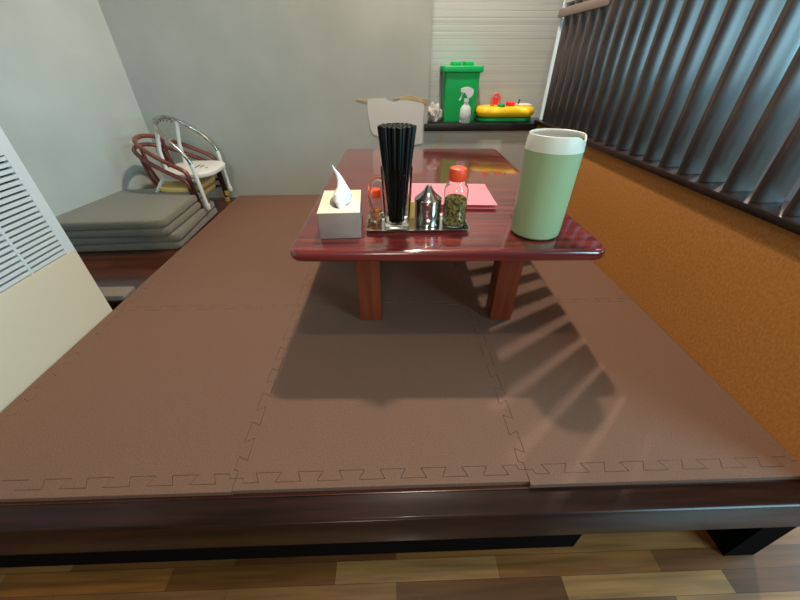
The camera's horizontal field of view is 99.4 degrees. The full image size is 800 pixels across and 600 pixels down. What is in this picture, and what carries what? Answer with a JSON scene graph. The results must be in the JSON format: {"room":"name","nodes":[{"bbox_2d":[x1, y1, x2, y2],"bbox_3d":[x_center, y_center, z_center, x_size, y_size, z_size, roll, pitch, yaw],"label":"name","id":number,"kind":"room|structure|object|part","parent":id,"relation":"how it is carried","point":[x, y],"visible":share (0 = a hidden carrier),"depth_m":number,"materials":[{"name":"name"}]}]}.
{"room":"japanese restaurant","nodes":[
{"label":"japanese restaurant","id":0,"kind":"room"},
{"bbox_2d":[0,0,162,216],"bbox_3d":[-1.754,-0.820,0.599,0.334,2.750,2.490,4,35,6],"label":"wall","id":1,"kind":"structure","parent":0,"point":[70,112],"depth_m":1.52,"materials":[{"name":"paint"}]},
{"bbox_2d":[98,0,533,197],"bbox_3d":[-0.314,-1.623,1.739,2.720,2.750,0.370,-1,35,-1],"label":"wall","id":2,"kind":"structure","parent":0,"point":[277,86],"depth_m":1.81,"materials":[{"name":"paint"}]},
{"bbox_2d":[359,95,427,144],"bbox_3d":[-0.045,-1.017,1.949,0.397,0.276,0.003,-1,35,-1],"label":"wall patch","id":3,"kind":"structure","parent":2,"relation":"attached to","point":[380,111],"depth_m":1.92,"materials":[{"name":"grey paper"}]},
{"bbox_2d":[424,118,536,130],"bbox_3d":[0.463,-1.068,2.060,0.655,0.038,0.237,-1,35,-1],"label":"shelf","id":4,"kind":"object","parent":2,"relation":"attached to","point":[474,125],"depth_m":1.96,"materials":[{"name":"black wood"}]},
{"bbox_2d":[427,102,442,121],"bbox_3d":[0.197,-1.110,1.995,0.112,0.103,0.122,-1,35,-1],"label":"crumpled cloth","id":5,"kind":"object","parent":4,"relation":"on","point":[435,113],"visible":0.88,"depth_m":1.97,"materials":[{"name":"white fabric"}]},
{"bbox_2d":[440,61,483,120],"bbox_3d":[0.347,-1.222,1.990,0.228,0.293,0.160,-1,35,-1],"label":"bin","id":6,"kind":"object","parent":4,"relation":"on","point":[457,75],"visible":0.97,"depth_m":1.92,"materials":[{"name":"green plastic"}]},
{"bbox_3d":[0.315,-1.333,1.910,0.050,0.019,0.090,-1,35,-1],"label":"lid knob","id":7,"kind":"part","parent":6,"relation":"part of","materials":[{"name":"green plastic"}]},
{"bbox_3d":[0.347,-1.313,1.925,0.228,0.032,0.160,-1,35,-1],"label":"lid","id":8,"kind":"part","parent":6,"relation":"part of","materials":[{"name":"green plastic"}]},
{"bbox_3d":[0.383,-1.334,1.912,0.050,0.019,0.090,-1,35,-1],"label":"lid knob","id":9,"kind":"part","parent":6,"relation":"part of","materials":[{"name":"green plastic"}]},
{"bbox_2d":[459,87,473,122],"bbox_3d":[0.371,-1.109,1.931,0.077,0.177,0.048,-1,35,-1],"label":"spray bottle","id":10,"kind":"object","parent":4,"relation":"on","point":[465,111],"visible":1,"depth_m":1.93,"materials":[{"name":"white plastic"}]},
{"bbox_2d":[475,92,533,121],"bbox_3d":[0.618,-1.141,2.004,0.342,0.145,0.164,-1,35,-1],"label":"toy","id":11,"kind":"object","parent":4,"relation":"on","point":[496,111],"visible":0.99,"depth_m":1.96,"materials":[{"name":"yellow plastic"}]},
{"bbox_3d":[0.569,-1.185,2.020,0.026,0.038,0.010,-1,35,-1],"label":"arch plate","id":12,"kind":"part","parent":11,"relation":"part of","materials":[{"name":"red plastic"}]},
{"bbox_3d":[0.569,-1.196,2.012,0.060,0.066,0.018,-1,35,-1],"label":"arch handle","id":13,"kind":"part","parent":11,"relation":"part of","materials":[{"name":"red plastic"}]},
{"bbox_2d":[428,0,563,117],"bbox_3d":[0.561,-1.708,1.768,0.817,1.342,0.015,-1,35,-1],"label":"window blind","id":14,"kind":"object","parent":2,"relation":"attached to","point":[513,40],"visible":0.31,"depth_m":1.93,"materials":[{"name":"white plastic"}]},
{"bbox_2d":[539,0,567,119],"bbox_3d":[0.817,-1.583,1.573,0.027,1.326,0.015,-1,35,-1],"label":"trim","id":15,"kind":"structure","parent":2,"relation":"attached to","point":[564,3],"depth_m":1.80,"materials":[{"name":"white paint"}]},
{"bbox_2d":[0,526,799,599],"bbox_3d":[0.006,0.994,0.456,8.000,0.050,5.600,-1,35,-1],"label":"floor","id":16,"kind":"structure","parent":0,"point":[663,565],"depth_m":0.85,"materials":[{"name":"brown wood"}]},
{"bbox_2d":[0,197,799,505],"bbox_3d":[-0.482,-0.125,1.445,2.615,0.038,1.865,-1,35,-1],"label":"platform","id":17,"kind":"object","parent":16,"relation":"on","point":[123,268],"visible":0.07,"depth_m":1.33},
{"bbox_2d":[0,127,112,412],"bbox_3d":[-1.211,-0.079,0.712,0.458,0.732,0.610,-1,35,-1],"label":"air conditioner","id":18,"kind":"object","parent":17,"relation":"on","point":[50,300],"visible":0.99,"depth_m":0.91,"materials":[{"name":"beige plastic"}]},
{"bbox_2d":[0,156,65,291],"bbox_3d":[-0.987,-0.097,0.710,0.011,0.275,0.534,-1,35,-1],"label":"grille","id":19,"kind":"object","parent":18,"relation":"attached to","point":[31,245],"depth_m":0.89,"materials":[{"name":"white plastic"}]},
{"bbox_3d":[-1.211,-0.177,0.640,0.458,0.488,0.606,-1,35,-1],"label":"casing","id":20,"kind":"part","parent":18,"relation":"part of","materials":[{"name":"grey plastic"}]},
{"bbox_3d":[-1.211,0.122,0.851,0.458,0.244,0.606,-1,35,-1],"label":"panel","id":21,"kind":"part","parent":18,"relation":"part of","materials":[{"name":"beige plastic"}]},
{"bbox_2d":[0,309,122,428],"bbox_3d":[-0.957,0.209,0.928,0.042,0.012,0.600,-1,35,-1],"label":"strip","id":22,"kind":"object","parent":17,"relation":"on","point":[32,390],"visible":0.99,"depth_m":0.94,"materials":[{"name":"brown rubber"}]},
{"bbox_2d":[99,286,135,300],"bbox_3d":[-1.139,-0.022,1.248,0.288,0.022,0.065,-1,35,-1],"label":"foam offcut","id":23,"kind":"object","parent":17,"relation":"on","point":[110,293],"visible":0.41,"depth_m":1.24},
{"bbox_2d":[0,474,235,501],"bbox_3d":[-0.636,0.381,0.684,0.600,0.012,0.037,-1,35,-1],"label":"strip","id":24,"kind":"object","parent":17,"relation":"on","point":[138,488],"visible":1,"depth_m":0.68,"materials":[{"name":"brown rubber"}]},
{"bbox_2d":[73,207,216,251],"bbox_3d":[-1.274,-0.375,1.734,0.500,0.038,0.475,-2,35,-3],"label":"floor cushion","id":25,"kind":"object","parent":17,"relation":"on","point":[170,244],"visible":0.37,"depth_m":1.55,"materials":[{"name":"grey fabric"}]},
{"bbox_2d":[69,200,214,244],"bbox_3d":[-1.272,-0.403,1.709,0.500,0.038,0.475,-3,35,-4],"label":"floor cushion","id":26,"kind":"object","parent":25,"relation":"on","point":[184,228],"visible":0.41,"depth_m":1.53,"materials":[{"name":"grey fabric"}]},
{"bbox_2d":[64,195,208,237],"bbox_3d":[-1.289,-0.426,1.676,0.500,0.038,0.475,-2,35,-3],"label":"floor cushion","id":27,"kind":"object","parent":26,"relation":"on","point":[196,206],"visible":0.28,"depth_m":1.49,"materials":[{"name":"grey fabric"}]},
{"bbox_2d":[56,189,204,230],"bbox_3d":[-1.293,-0.454,1.650,0.500,0.038,0.475,-2,35,-4],"label":"floor cushion","id":28,"kind":"object","parent":27,"relation":"on","point":[131,208],"visible":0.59,"depth_m":1.55,"materials":[{"name":"grey fabric"}]},
{"bbox_2d":[0,304,299,490],"bbox_3d":[-0.646,0.203,0.936,0.620,0.012,0.620,-1,35,-1],"label":"foam mat","id":29,"kind":"object","parent":17,"relation":"on","point":[165,393],"visible":0.99,"depth_m":0.84,"materials":[{"name":"brown rubber"}]},
{"bbox_2d":[115,236,201,308],"bbox_3d":[-0.975,-0.137,1.419,0.042,0.012,0.600,-1,35,-1],"label":"strip","id":30,"kind":"object","parent":17,"relation":"on","point":[132,298],"visible":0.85,"depth_m":1.35,"materials":[{"name":"brown rubber"}]},
{"bbox_2d":[131,142,229,200],"bbox_3d":[-1.215,-0.666,1.865,0.327,0.362,0.363,-1,35,-1],"label":"child chair","id":31,"kind":"object","parent":17,"relation":"on","point":[144,161],"visible":0.49,"depth_m":1.76,"materials":[{"name":"brown metal"}]},
{"bbox_2d":[132,133,229,208],"bbox_3d":[-1.205,-0.700,1.842,0.327,0.365,0.355,-1,35,-1],"label":"child chair","id":32,"kind":"object","parent":31,"relation":"on","point":[168,186],"visible":0.72,"depth_m":1.77,"materials":[{"name":"brown metal"}]},
{"bbox_3d":[-1.175,-0.650,1.877,0.240,0.026,0.292,-1,35,-1],"label":"seat","id":33,"kind":"part","parent":32,"relation":"part of","materials":[{"name":"brown"}]},
{"bbox_2d":[152,115,232,209],"bbox_3d":[-1.157,-0.746,1.811,0.363,0.424,0.339,-1,35,-1],"label":"child chair","id":34,"kind":"object","parent":32,"relation":"on","point":[201,168],"visible":0.92,"depth_m":1.77,"materials":[{"name":"silver metal"}]},
{"bbox_3d":[-1.255,-0.573,1.789,0.162,0.165,0.019,-7,36,-10],"label":"leg","id":35,"kind":"part","parent":34,"relation":"part of","materials":[{"name":"white metal"}]},
{"bbox_3d":[-1.129,-0.690,1.851,0.203,0.016,0.319,-1,35,-1],"label":"seat frame","id":36,"kind":"part","parent":34,"relation":"part of","materials":[{"name":"white"}]},
{"bbox_3d":[-1.110,-0.710,1.838,0.270,0.026,0.292,-1,35,-1],"label":"seat","id":37,"kind":"part","parent":34,"relation":"part of","materials":[{"name":"white plastic"}]},
{"bbox_3d":[-1.027,-0.582,1.739,0.031,0.217,0.018,-1,35,-1],"label":"leg","id":38,"kind":"part","parent":34,"relation":"part of","materials":[{"name":"white metal"}]},
{"bbox_3d":[-1.037,-0.763,1.995,0.031,0.217,0.018,-1,35,-1],"label":"leg","id":39,"kind":"part","parent":34,"relation":"part of","materials":[{"name":"white metal"}]},
{"bbox_3d":[-1.057,-0.538,1.760,0.033,0.173,0.020,-1,35,-1],"label":"leg","id":40,"kind":"part","parent":32,"relation":"part of","materials":[{"name":"brown"}]},
{"bbox_3d":[-1.067,-0.727,2.028,0.033,0.173,0.020,-1,35,-1],"label":"leg","id":41,"kind":"part","parent":32,"relation":"part of","materials":[{"name":"brown"}]},
{"bbox_3d":[-1.185,-0.618,1.900,0.240,0.026,0.292,-1,35,-1],"label":"seat","id":42,"kind":"part","parent":31,"relation":"part of","materials":[{"name":"brown"}]},
{"bbox_3d":[-1.077,-0.696,2.054,0.033,0.171,0.020,-1,35,-1],"label":"leg","id":43,"kind":"part","parent":31,"relation":"part of","materials":[{"name":"brown"}]},
{"bbox_2d":[195,196,244,235],"bbox_3d":[-0.994,-0.485,1.913,0.042,0.012,0.610,-1,35,-1],"label":"strip","id":44,"kind":"object","parent":17,"relation":"on","point":[236,200],"visible":0.73,"depth_m":1.87,"materials":[{"name":"brown rubber"}]},
{"bbox_2d":[124,234,316,310],"bbox_3d":[-0.664,-0.142,1.427,0.620,0.012,0.620,-1,35,-1],"label":"foam mat","id":45,"kind":"object","parent":17,"relation":"on","point":[229,271],"visible":0.77,"depth_m":1.35,"materials":[{"name":"brown rubber"}]},
{"bbox_2d":[201,195,319,236],"bbox_3d":[-0.683,-0.488,1.917,0.620,0.012,0.620,-1,35,-1],"label":"foam mat","id":46,"kind":"object","parent":17,"relation":"on","point":[259,215],"visible":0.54,"depth_m":1.87,"materials":[{"name":"brown rubber"}]},
{"bbox_2d":[0,534,581,567],"bbox_3d":[-0.684,0.533,0.733,2.150,0.074,0.043,-1,35,-1],"label":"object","id":47,"kind":"structure","parent":17,"relation":"attached to","point":[304,550],"depth_m":0.73,"materials":[{"name":"black"}]},
{"bbox_2d":[235,301,524,482],"bbox_3d":[-0.046,0.193,0.952,0.620,0.012,0.620,-1,35,-1],"label":"foam mat","id":48,"kind":"object","parent":17,"relation":"on","point":[411,389],"visible":0.99,"depth_m":0.85,"materials":[{"name":"brown rubber"}]},
{"bbox_2d":[232,465,528,493],"bbox_3d":[-0.036,0.370,0.701,0.600,0.012,0.035,-1,35,-1],"label":"strip","id":49,"kind":"object","parent":17,"relation":"on","point":[475,476],"visible":1,"depth_m":0.69,"materials":[{"name":"brown rubber"}]},
{"bbox_2d":[297,261,469,307],"bbox_3d":[-0.065,-0.153,1.442,0.620,0.012,0.620,-1,35,-1],"label":"foam mat","id":50,"kind":"object","parent":17,"relation":"on","point":[331,283],"visible":0.41,"depth_m":1.30,"materials":[{"name":"brown rubber"}]},
{"bbox_2d":[290,149,605,319],"bbox_3d":[0.113,-0.316,1.377,0.778,0.330,1.165,0,35,0],"label":"table","id":51,"kind":"object","parent":50,"relation":"on","point":[490,236],"visible":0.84,"depth_m":0.96,"materials":[{"name":"brown wood"}]},
{"bbox_2d":[317,165,361,238],"bbox_3d":[-0.157,-0.271,0.890,0.104,0.155,0.177,-3,35,-4],"label":"tissue box","id":52,"kind":"object","parent":51,"relation":"on","point":[339,213],"visible":1,"depth_m":0.85,"materials":[{"name":"beige cardboard"}]},
{"bbox_3d":[-0.096,-0.075,1.061,0.070,0.299,0.070,0,35,0],"label":"leg","id":53,"kind":"part","parent":51,"relation":"part of","materials":[{"name":"brown wood"}]},
{"bbox_2d":[366,213,469,232],"bbox_3d":[0.046,-0.212,0.932,0.274,0.011,0.122,0,35,-1],"label":"serving tray","id":54,"kind":"object","parent":51,"relation":"on","point":[374,227],"visible":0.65,"depth_m":0.91,"materials":[{"name":"silver metal"}]},
{"bbox_2d":[370,187,381,221],"bbox_3d":[-0.067,-0.263,0.935,0.033,0.088,0.033,-1,35,-1],"label":"bottle","id":55,"kind":"object","parent":54,"relation":"on","point":[376,192],"visible":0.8,"depth_m":0.92,"materials":[{"name":"clear glass"}]},
{"bbox_3d":[-0.067,-0.254,0.941,0.033,0.066,0.033,-1,35,-1],"label":"glass","id":56,"kind":"part","parent":55,"relation":"part of","materials":[{"name":"white"}]},
{"bbox_2d":[368,166,412,229],"bbox_3d":[-0.020,-0.272,0.891,0.106,0.153,0.081,17,39,23],"label":"glass mug","id":57,"kind":"object","parent":54,"relation":"on","point":[396,185],"visible":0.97,"depth_m":0.86,"materials":[{"name":"clear glass"}]},
{"bbox_3d":[-0.063,-0.267,0.885,0.042,0.109,0.011,-1,35,-1],"label":"handle","id":58,"kind":"part","parent":57,"relation":"part of","materials":[{"name":"clear glass"}]},
{"bbox_2d":[377,126,384,169],"bbox_3d":[-0.039,-0.307,0.850,0.027,0.235,0.009,-13,37,-18],"label":"chopstick","id":59,"kind":"object","parent":57,"relation":"in","point":[378,127],"visible":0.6,"depth_m":0.80,"materials":[{"name":"black plastic"}]},
{"bbox_2d":[381,126,385,169],"bbox_3d":[-0.033,-0.303,0.845,0.024,0.235,0.009,-15,38,-20],"label":"chopstick","id":60,"kind":"object","parent":57,"relation":"in","point":[381,126],"visible":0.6,"depth_m":0.80,"materials":[{"name":"black plastic"}]},
{"bbox_2d":[383,127,389,170],"bbox_3d":[-0.030,-0.298,0.838,0.009,0.235,0.027,20,40,26],"label":"chopstick","id":61,"kind":"object","parent":57,"relation":"in","point":[384,128],"visible":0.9,"depth_m":0.79,"materials":[{"name":"black plastic"}]},
{"bbox_2d":[387,127,392,170],"bbox_3d":[-0.022,-0.298,0.837,0.009,0.235,0.024,12,37,17],"label":"chopstick","id":62,"kind":"object","parent":57,"relation":"in","point":[388,128],"visible":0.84,"depth_m":0.79,"materials":[{"name":"black plastic"}]},
{"bbox_2d":[392,127,395,170],"bbox_3d":[-0.012,-0.294,0.832,0.009,0.235,0.027,7,36,10],"label":"chopstick","id":63,"kind":"object","parent":57,"relation":"in","point":[393,128],"visible":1,"depth_m":0.78,"materials":[{"name":"black plastic"}]},
{"bbox_2d":[396,127,398,170],"bbox_3d":[-0.007,-0.296,0.835,0.009,0.235,0.024,-10,36,-13],"label":"chopstick","id":64,"kind":"object","parent":57,"relation":"in","point":[396,127],"visible":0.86,"depth_m":0.79,"materials":[{"name":"black plastic"}]},
{"bbox_2d":[398,128,401,170],"bbox_3d":[-0.003,-0.293,0.831,0.009,0.235,0.029,-12,37,-17],"label":"chopstick","id":65,"kind":"object","parent":57,"relation":"in","point":[399,129],"visible":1,"depth_m":0.78,"materials":[{"name":"black plastic"}]},
{"bbox_2d":[401,127,404,170],"bbox_3d":[0.004,-0.296,0.835,0.009,0.235,0.027,-15,38,-20],"label":"chopstick","id":66,"kind":"object","parent":57,"relation":"in","point":[403,128],"visible":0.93,"depth_m":0.78,"materials":[{"name":"black plastic"}]},
{"bbox_2d":[403,126,406,170],"bbox_3d":[0.007,-0.300,0.841,0.009,0.235,0.024,-20,40,-26],"label":"chopstick","id":67,"kind":"object","parent":57,"relation":"in","point":[404,126],"visible":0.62,"depth_m":0.79,"materials":[{"name":"black plastic"}]},
{"bbox_2d":[404,127,410,170],"bbox_3d":[0.014,-0.298,0.839,0.009,0.235,0.029,-26,43,-32],"label":"chopstick","id":68,"kind":"object","parent":57,"relation":"in","point":[408,128],"visible":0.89,"depth_m":0.79,"materials":[{"name":"black plastic"}]},
{"bbox_2d":[408,126,414,169],"bbox_3d":[0.021,-0.307,0.851,0.028,0.235,0.009,12,37,16],"label":"chopstick","id":69,"kind":"object","parent":57,"relation":"in","point":[412,127],"visible":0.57,"depth_m":0.80,"materials":[{"name":"black plastic"}]},
{"bbox_2d":[410,125,416,168],"bbox_3d":[0.024,-0.312,0.858,0.030,0.235,0.009,-6,36,-8],"label":"chopstick","id":70,"kind":"object","parent":57,"relation":"in","point":[413,125],"visible":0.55,"depth_m":0.81,"materials":[{"name":"black plastic"}]},
{"bbox_2d":[409,201,414,218],"bbox_3d":[0.037,-0.254,0.958,0.022,0.048,0.011,-8,36,-11],"label":"packet","id":71,"kind":"object","parent":54,"relation":"on","point":[412,204],"visible":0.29,"depth_m":0.95,"materials":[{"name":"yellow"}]},
{"bbox_2d":[414,184,441,227],"bbox_3d":[0.075,-0.258,0.914,0.074,0.105,0.074,-1,35,-1],"label":"pot","id":72,"kind":"object","parent":54,"relation":"on","point":[428,202],"visible":1,"depth_m":0.89,"materials":[{"name":"silver metal"}]},
{"bbox_3d":[0.075,-0.283,0.897,0.074,0.045,0.074,-1,35,-1],"label":"lid","id":73,"kind":"part","parent":72,"relation":"part of","materials":[{"name":"silver metal"}]},
{"bbox_2d":[442,165,468,227],"bbox_3d":[0.148,-0.274,0.896,0.063,0.150,0.063,-1,35,-1],"label":"jar","id":74,"kind":"object","parent":54,"relation":"on","point":[456,190],"visible":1,"depth_m":0.87,"materials":[{"name":"clear glass"}]},
{"bbox_2d":[411,183,497,208],"bbox_3d":[0.170,-0.353,1.131,0.262,0.012,0.236,1,35,2],"label":"folder","id":75,"kind":"object","parent":51,"relation":"on","point":[479,197],"visible":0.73,"depth_m":1.12,"materials":[{"name":"pink paper"}]},
{"bbox_3d":[0.332,-0.077,1.064,0.070,0.299,0.070,0,35,0],"label":"leg","id":76,"kind":"part","parent":51,"relation":"part of","materials":[{"name":"brown wood"}]},
{"bbox_2d":[511,128,586,239],"bbox_3d":[0.353,-0.277,0.827,0.127,0.238,0.127,-1,35,-1],"label":"water pitcher","id":77,"kind":"object","parent":51,"relation":"on","point":[552,157],"visible":1,"depth_m":0.78,"materials":[{"name":"green plastic"}]},
{"bbox_3d":[0.353,-0.365,0.765,0.112,0.020,0.112,-1,35,-1],"label":"lid","id":78,"kind":"part","parent":77,"relation":"part of","materials":[{"name":"grey plastic"}]},
{"bbox_2d":[0,480,799,554],"bbox_3d":[-0.420,0.453,0.689,2.680,0.106,0.059,-1,35,-1],"label":"trim","id":79,"kind":"structure","parent":17,"relation":"attached to","point":[299,520],"depth_m":0.67,"materials":[{"name":"brown wood"}]},
{"bbox_2d":[453,260,630,303],"bbox_3d":[0.524,-0.164,1.457,0.598,0.012,0.620,-1,35,-1],"label":"foam mat","id":80,"kind":"object","parent":17,"relation":"on","point":[566,280],"visible":0.33,"depth_m":1.31,"materials":[{"name":"brown rubber"}]},
{"bbox_2d":[468,298,796,473],"bbox_3d":[0.543,0.182,0.967,0.598,0.012,0.620,-1,35,-1],"label":"foam mat","id":81,"kind":"object","parent":17,"relation":"on","point":[582,381],"visible":0.94,"depth_m":0.87,"materials":[{"name":"brown rubber"}]},
{"bbox_2d":[526,457,799,487],"bbox_3d":[0.557,0.361,0.713,0.588,0.012,0.042,-1,35,-1],"label":"strip","id":82,"kind":"object","parent":17,"relation":"on","point":[557,477],"visible":1,"depth_m":0.70,"materials":[{"name":"brown rubber"}]},
{"bbox_2d":[706,527,795,555],"bbox_3d":[0.851,0.032,1.579,0.080,0.229,1.870,-1,35,-1],"label":"platform leg","id":83,"kind":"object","parent":16,"relation":"on","point":[745,541],"depth_m":0.84,"materials":[{"name":"black"}]},
{"bbox_2d":[536,0,799,462],"bbox_3d":[0.871,-1.095,0.773,0.090,2.500,1.890,-1,35,-1],"label":"wall","id":84,"kind":"structure","parent":0,"point":[721,280],"depth_m":0.92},
{"bbox_2d":[534,119,799,235],"bbox_3d":[0.867,-0.492,1.194,0.119,0.020,1.893,-1,35,-1],"label":"trim","id":85,"kind":"structure","parent":84,"relation":"attached to","point":[771,213],"depth_m":0.91,"materials":[{"name":"brown wood"}]},
{"bbox_2d":[542,0,799,215],"bbox_3d":[0.856,-0.721,1.067,0.078,0.500,1.829,-1,35,-1],"label":"slatted screen","id":86,"kind":"object","parent":85,"relation":"on","point":[686,85],"visible":0.94,"depth_m":0.99,"materials":[{"name":"grey metal"}]},
{"bbox_3d":[0.800,-1.289,1.494,0.008,0.034,0.475,-1,35,-1],"label":"rail","id":87,"kind":"part","parent":86,"relation":"part of","materials":[{"name":"brown wood"}]}
]}

